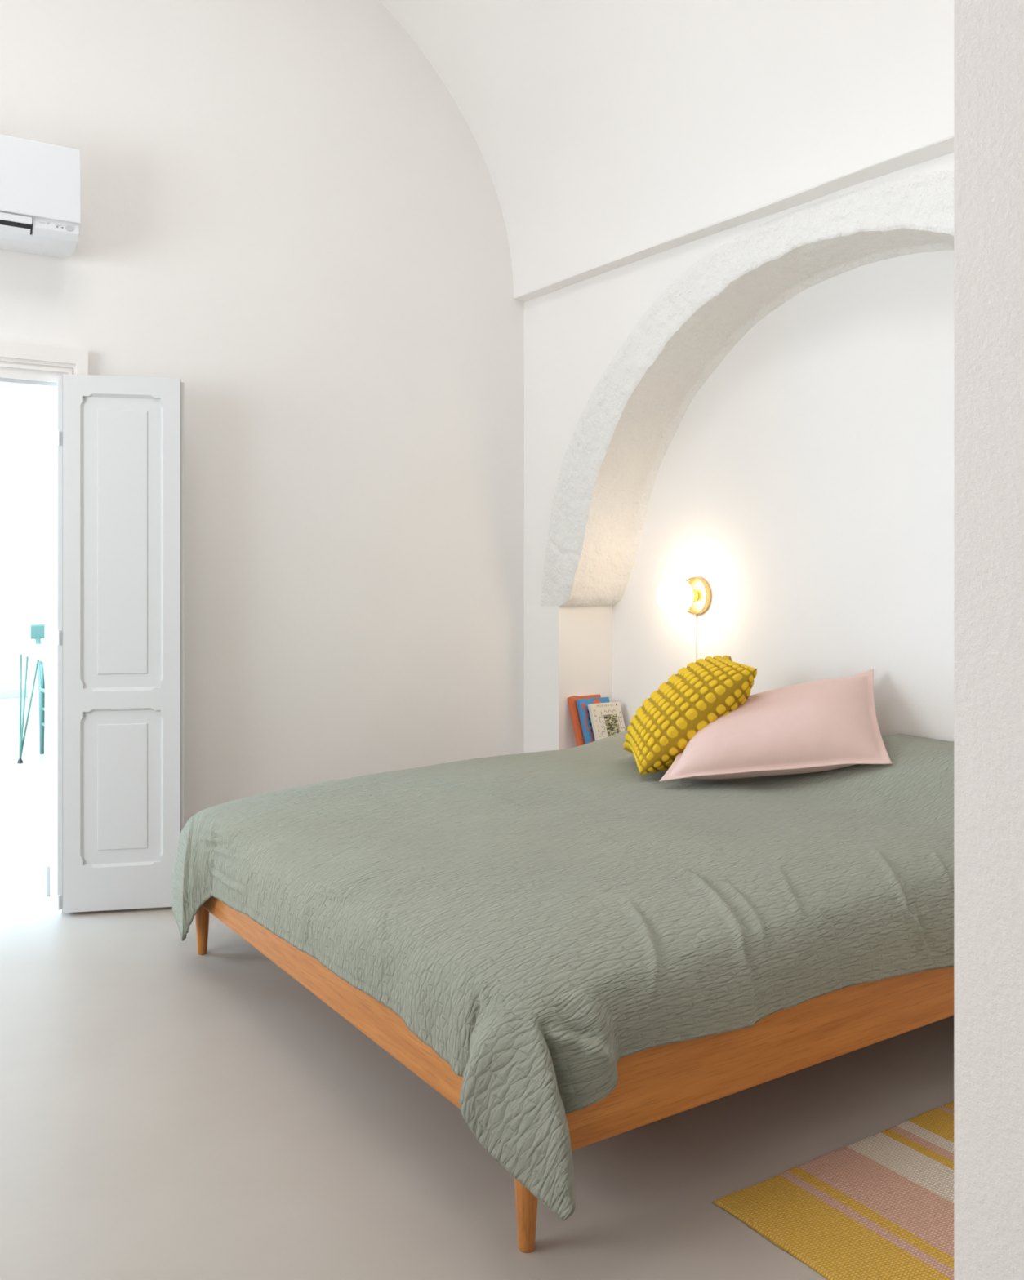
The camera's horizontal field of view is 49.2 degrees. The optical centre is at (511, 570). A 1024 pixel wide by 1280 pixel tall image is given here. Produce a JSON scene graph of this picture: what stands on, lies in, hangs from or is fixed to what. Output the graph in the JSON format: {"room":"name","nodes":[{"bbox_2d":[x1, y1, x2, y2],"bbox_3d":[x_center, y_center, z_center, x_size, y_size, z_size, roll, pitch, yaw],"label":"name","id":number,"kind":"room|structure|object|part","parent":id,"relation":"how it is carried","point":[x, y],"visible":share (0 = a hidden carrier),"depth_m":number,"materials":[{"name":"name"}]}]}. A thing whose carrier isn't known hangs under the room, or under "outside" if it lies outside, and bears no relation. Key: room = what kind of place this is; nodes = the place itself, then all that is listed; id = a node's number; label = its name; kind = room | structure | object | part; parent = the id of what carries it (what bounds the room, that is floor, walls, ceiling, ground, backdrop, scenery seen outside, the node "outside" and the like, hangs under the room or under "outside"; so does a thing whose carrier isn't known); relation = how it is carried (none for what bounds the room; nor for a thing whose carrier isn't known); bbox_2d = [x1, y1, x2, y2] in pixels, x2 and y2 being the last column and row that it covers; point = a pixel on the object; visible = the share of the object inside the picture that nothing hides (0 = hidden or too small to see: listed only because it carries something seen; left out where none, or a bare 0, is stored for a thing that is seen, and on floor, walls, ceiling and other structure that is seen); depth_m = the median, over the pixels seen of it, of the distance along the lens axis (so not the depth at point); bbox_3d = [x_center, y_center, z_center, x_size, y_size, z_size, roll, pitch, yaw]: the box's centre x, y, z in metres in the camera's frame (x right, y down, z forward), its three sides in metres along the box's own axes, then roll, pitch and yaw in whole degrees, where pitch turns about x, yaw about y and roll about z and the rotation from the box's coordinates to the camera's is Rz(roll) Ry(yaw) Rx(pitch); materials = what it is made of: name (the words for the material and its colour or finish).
{"room":"traditional dwelling","nodes":[
{"label":"traditional dwelling","id":0,"kind":"room"},
{"bbox_2d":[0,390,28,689],"bbox_3d":[-6.371,-0.450,9.574,4.500,3.300,0.200,0,0,-33],"label":"wall","id":1,"kind":"structure","parent":0,"point":[14,406],"depth_m":10.55,"materials":[{"name":"paint"}]},
{"bbox_2d":[0,688,26,697],"bbox_3d":[-6.308,1.163,9.487,4.110,0.075,0.015,0,0,-33],"label":"baseboard","id":2,"kind":"structure","parent":1,"relation":"attached to","point":[15,692],"depth_m":10.53,"materials":[{"name":"grey"}]},
{"bbox_2d":[28,392,44,693],"bbox_3d":[-2.659,-0.450,7.859,0.190,3.300,7.150,0,0,-33],"label":"wall","id":3,"kind":"structure","parent":0,"point":[36,401],"depth_m":10.34,"materials":[{"name":"paint"}]},
{"bbox_2d":[26,688,39,702],"bbox_3d":[-2.713,1.163,7.754,0.015,0.075,6.834,0,0,-33],"label":"baseboard","id":4,"kind":"structure","parent":3,"relation":"attached to","point":[35,695],"depth_m":10.33,"materials":[{"name":"white paint"}]},
{"bbox_2d":[0,0,524,896],"bbox_3d":[-1.996,-0.950,3.846,6.100,4.300,0.320,0,0,-33],"label":"wall","id":5,"kind":"structure","parent":0,"point":[290,216],"depth_m":4.41,"materials":[{"name":"paint"}]},
{"bbox_2d":[0,377,57,905],"bbox_3d":[-1.974,0.265,3.791,0.817,1.870,0.196,0,0,-33],"label":"trim","id":6,"kind":"structure","parent":5,"relation":"attached to","point":[6,384],"depth_m":4.04,"materials":[{"name":"white paint"}]},
{"bbox_2d":[0,134,80,258],"bbox_3d":[-1.842,-1.247,3.621,0.801,0.326,0.224,0,0,-33],"label":"air conditioner","id":7,"kind":"object","parent":5,"relation":"attached to","point":[40,183],"visible":1,"depth_m":3.69,"materials":[{"name":"white plastic"}]},
{"bbox_2d":[0,212,32,235],"bbox_3d":[-1.845,-1.133,3.511,0.630,0.053,0.024,0,0,-33],"label":"vent","id":8,"kind":"object","parent":7,"relation":"attached to","point":[11,223],"depth_m":3.65,"materials":[{"name":"grey plastic"}]},
{"bbox_2d":[0,341,88,913],"bbox_3d":[-1.911,0.212,3.693,0.968,1.976,0.038,0,0,-33],"label":"trim","id":9,"kind":"structure","parent":5,"relation":"attached to","point":[24,362],"depth_m":3.86,"materials":[{"name":"white paint"}]},
{"bbox_2d":[41,860,49,896],"bbox_3d":[-1.733,1.145,4.154,0.013,0.110,0.095,0,0,-33],"label":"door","id":10,"kind":"structure","parent":5,"relation":"in","point":[45,866],"depth_m":4.13,"materials":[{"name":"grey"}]},
{"bbox_2d":[57,373,184,912],"bbox_3d":[-1.372,0.254,3.926,0.423,1.868,0.043,0,0,-11],"label":"door","id":11,"kind":"structure","parent":5,"relation":"in","point":[121,439],"depth_m":3.92,"materials":[{"name":"white paint"}]},
{"bbox_3d":[-1.368,0.760,3.927,0.265,0.541,0.014,0,0,-11],"label":"panel","id":12,"kind":"part","parent":11,"relation":"part of","materials":[{"name":"white paint"}]},
{"bbox_3d":[-1.368,-0.097,3.927,0.265,1.026,0.014,0,0,-11],"label":"panel","id":13,"kind":"part","parent":11,"relation":"part of","materials":[{"name":"white paint"}]},
{"bbox_2d":[0,696,953,1279],"bbox_3d":[-2.059,1.260,4.032,6.200,0.120,15.000,0,0,-33],"label":"floor","id":14,"kind":"structure","parent":0,"point":[169,1110],"depth_m":2.36,"materials":[{"name":"beige concrete"}]},
{"bbox_2d":[5,644,44,763],"bbox_3d":[-2.421,0.834,6.549,0.773,0.732,1.500,0,0,-33],"label":"table","id":15,"kind":"object","parent":14,"relation":"on","point":[37,651],"visible":0.27,"depth_m":6.94,"materials":[{"name":"white"}]},
{"bbox_3d":[-2.997,0.836,6.962,0.126,0.687,0.067,0,0,-33],"label":"leg","id":16,"kind":"part","parent":15,"relation":"part of","materials":[{"name":"green metal"}]},
{"bbox_2d":[30,624,44,754],"bbox_3d":[-2.852,0.779,7.306,0.480,0.842,0.500,0,0,-33],"label":"chair","id":17,"kind":"object","parent":14,"relation":"on","point":[37,631],"visible":0.32,"depth_m":7.29,"materials":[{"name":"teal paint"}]},
{"bbox_3d":[-2.971,0.405,7.487,0.480,0.094,0.067,0,0,-33],"label":"backrest","id":18,"kind":"part","parent":17,"relation":"part of","materials":[{"name":"teal paint"}]},
{"bbox_3d":[-3.097,0.815,7.337,0.041,0.770,0.131,0,0,-36],"label":"post","id":19,"kind":"part","parent":17,"relation":"part of","materials":[{"name":"teal paint"}]},
{"bbox_3d":[-2.822,0.772,7.260,0.420,0.025,0.390,0,0,-33],"label":"seat","id":20,"kind":"part","parent":17,"relation":"part of","materials":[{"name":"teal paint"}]},
{"bbox_2d":[195,896,953,1253],"bbox_3d":[0.328,0.980,3.268,2.005,0.440,1.965,0,0,-33],"label":"bed","id":21,"kind":"object","parent":14,"relation":"on","point":[655,1083],"visible":0.3,"depth_m":2.25,"materials":[{"name":"brown wood"}]},
{"bbox_3d":[-0.970,1.050,3.499,0.043,0.300,0.043,0,0,-33],"label":"leg","id":22,"kind":"part","parent":21,"relation":"part of","materials":[{"name":"brown wood"}]},
{"bbox_3d":[-0.495,0.925,2.725,0.032,0.174,1.963,0,0,-33],"label":"foot rail","id":23,"kind":"part","parent":21,"relation":"part of","materials":[{"name":"brown wood"}]},
{"bbox_3d":[0.026,1.050,1.978,0.043,0.300,0.043,0,0,-33],"label":"leg","id":24,"kind":"part","parent":21,"relation":"part of","materials":[{"name":"brown wood"}]},
{"bbox_2d":[172,730,953,1220],"bbox_3d":[0.320,0.816,3.208,2.091,0.564,2.113,0,0,-33],"label":"bedspread","id":25,"kind":"object","parent":21,"relation":"on","point":[576,908],"visible":0.82,"depth_m":2.47,"materials":[{"name":"fabric"}]},
{"bbox_2d":[622,655,756,774],"bbox_3d":[0.578,0.468,3.710,0.377,0.360,0.447,0,0,-1],"label":"cushion","id":26,"kind":"object","parent":25,"relation":"on","point":[707,690],"visible":0.93,"depth_m":3.52,"materials":[{"name":"yellow fabric"}]},
{"bbox_2d":[658,669,892,781],"bbox_3d":[0.821,0.486,3.538,0.717,0.321,0.377,0,0,5],"label":"pillow","id":27,"kind":"object","parent":25,"relation":"on","point":[829,724],"visible":0.91,"depth_m":3.40,"materials":[{"name":"pink fabric"}]},
{"bbox_3d":[0.875,0.925,2.468,1.972,0.174,0.028,0,0,-33],"label":"rail","id":28,"kind":"part","parent":21,"relation":"part of","materials":[{"name":"brown wood"}]},
{"bbox_2d":[711,1100,953,1279],"bbox_3d":[0.952,1.196,2.032,0.859,0.007,0.780,0,0,-33],"label":"striped rug","id":29,"kind":"object","parent":14,"relation":"on","point":[879,1206],"visible":0.59,"depth_m":2.10,"materials":[{"name":"yellow fabric"}]},
{"bbox_2d":[524,604,612,752],"bbox_3d":[1.311,0.677,3.643,0.600,1.046,3.760,0,0,-33],"label":"wall pier","id":30,"kind":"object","parent":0,"point":[568,650],"visible":0.15,"depth_m":4.87,"materials":[{"name":"paint"}]},
{"bbox_3d":[0.401,1.000,4.752,0.300,0.400,0.294,0,0,-33],"label":"trim","id":31,"kind":"structure","parent":30,"relation":"attached to","visible":0},
{"bbox_2d":[567,693,600,746],"bbox_3d":[0.337,0.674,4.807,0.162,0.264,0.116,0,0,-33],"label":"book","id":32,"kind":"object","parent":31,"relation":"on","point":[571,701],"visible":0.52,"depth_m":4.78,"materials":[{"name":"orange paper"}]},
{"bbox_2d":[575,697,609,743],"bbox_3d":[0.371,0.678,4.789,0.165,0.253,0.109,0,0,-33],"label":"book","id":33,"kind":"object","parent":31,"relation":"on","point":[582,704],"visible":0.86,"depth_m":4.76,"materials":[{"name":"blue paper"}]},
{"bbox_2d":[587,701,626,740],"bbox_3d":[0.417,0.686,4.770,0.160,0.235,0.101,0,0,-33],"label":"book","id":34,"kind":"object","parent":31,"relation":"on","point":[606,719],"visible":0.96,"depth_m":4.77,"materials":[{"name":"beige paper"}]},
{"bbox_3d":[0.435,0.691,4.767,0.070,0.146,0.054,0,0,-33],"label":"printed panel","id":35,"kind":"part","parent":34,"relation":"part of","materials":[{"name":"paper"}]},
{"bbox_2d":[378,0,953,297],"bbox_3d":[-0.716,-1.989,2.289,4.164,1.555,3.730,0,0,-33],"label":"ceiling","id":36,"kind":"structure","parent":0,"point":[604,131],"depth_m":3.98,"materials":[{"name":"paint"}]},
{"bbox_2d":[524,152,953,605],"bbox_3d":[1.069,-0.537,3.465,0.006,1.386,3.730,0,0,-33],"label":"wall","id":37,"kind":"structure","parent":0,"point":[572,333],"depth_m":4.71,"materials":[{"name":"paint"}]},
{"bbox_2d":[513,135,953,302],"bbox_3d":[1.058,-1.215,3.458,0.086,0.054,3.730,0,0,-33],"label":"trim","id":38,"kind":"structure","parent":37,"relation":"attached to","point":[944,147],"depth_m":3.69,"materials":[{"name":"paint"}]},
{"bbox_2d":[540,170,953,606],"bbox_3d":[0.959,-0.514,3.627,0.019,1.341,3.040,0,0,-33],"label":"trim","id":39,"kind":"structure","parent":37,"relation":"attached to","point":[923,202],"depth_m":4.10,"materials":[{"name":"paint"}]},
{"bbox_2d":[561,228,953,606],"bbox_3d":[1.073,-0.452,3.734,0.315,1.221,2.700,0,0,-33],"label":"arch","id":40,"kind":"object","parent":37,"relation":"attached to","point":[650,419],"depth_m":4.40,"materials":[{"name":"paint"}]},
{"bbox_2d":[612,250,953,741],"bbox_3d":[1.380,-0.100,3.715,0.206,2.600,3.484,0,0,-33],"label":"wall niche","id":41,"kind":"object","parent":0,"point":[808,480],"visible":0.22,"depth_m":3.95,"materials":[{"name":"paint"}]},
{"bbox_2d":[656,577,711,662],"bbox_3d":[0.666,0.315,4.430,0.199,0.574,0.149,0,0,-33],"label":"wall lamp","id":42,"kind":"object","parent":41,"relation":"attached to","point":[674,596],"visible":0.98,"depth_m":4.38,"materials":[{"name":"white glass"}]},
{"bbox_3d":[0.644,0.102,4.415,0.145,0.145,0.145,0,0,-33],"label":"lamp shade","id":43,"kind":"part","parent":42,"relation":"part of","materials":[{"name":"white glass"}]},
{"bbox_3d":[0.740,0.388,4.492,0.005,0.428,0.007,0,0,-33],"label":"cord","id":44,"kind":"part","parent":42,"relation":"part of","materials":[{"name":"white plastic"}]},
{"bbox_3d":[0.737,0.102,4.477,0.030,0.149,0.149,0,0,-33],"label":"wall plate","id":45,"kind":"part","parent":42,"relation":"part of","materials":[{"name":"gold metal"}]},
{"bbox_2d":[953,0,1023,1279],"bbox_3d":[0.051,-0.950,0.740,6.100,4.300,0.300,0,0,-33],"label":"wall","id":46,"kind":"structure","parent":0,"point":[988,34],"depth_m":1.17,"materials":[{"name":"paint"}]}
]}

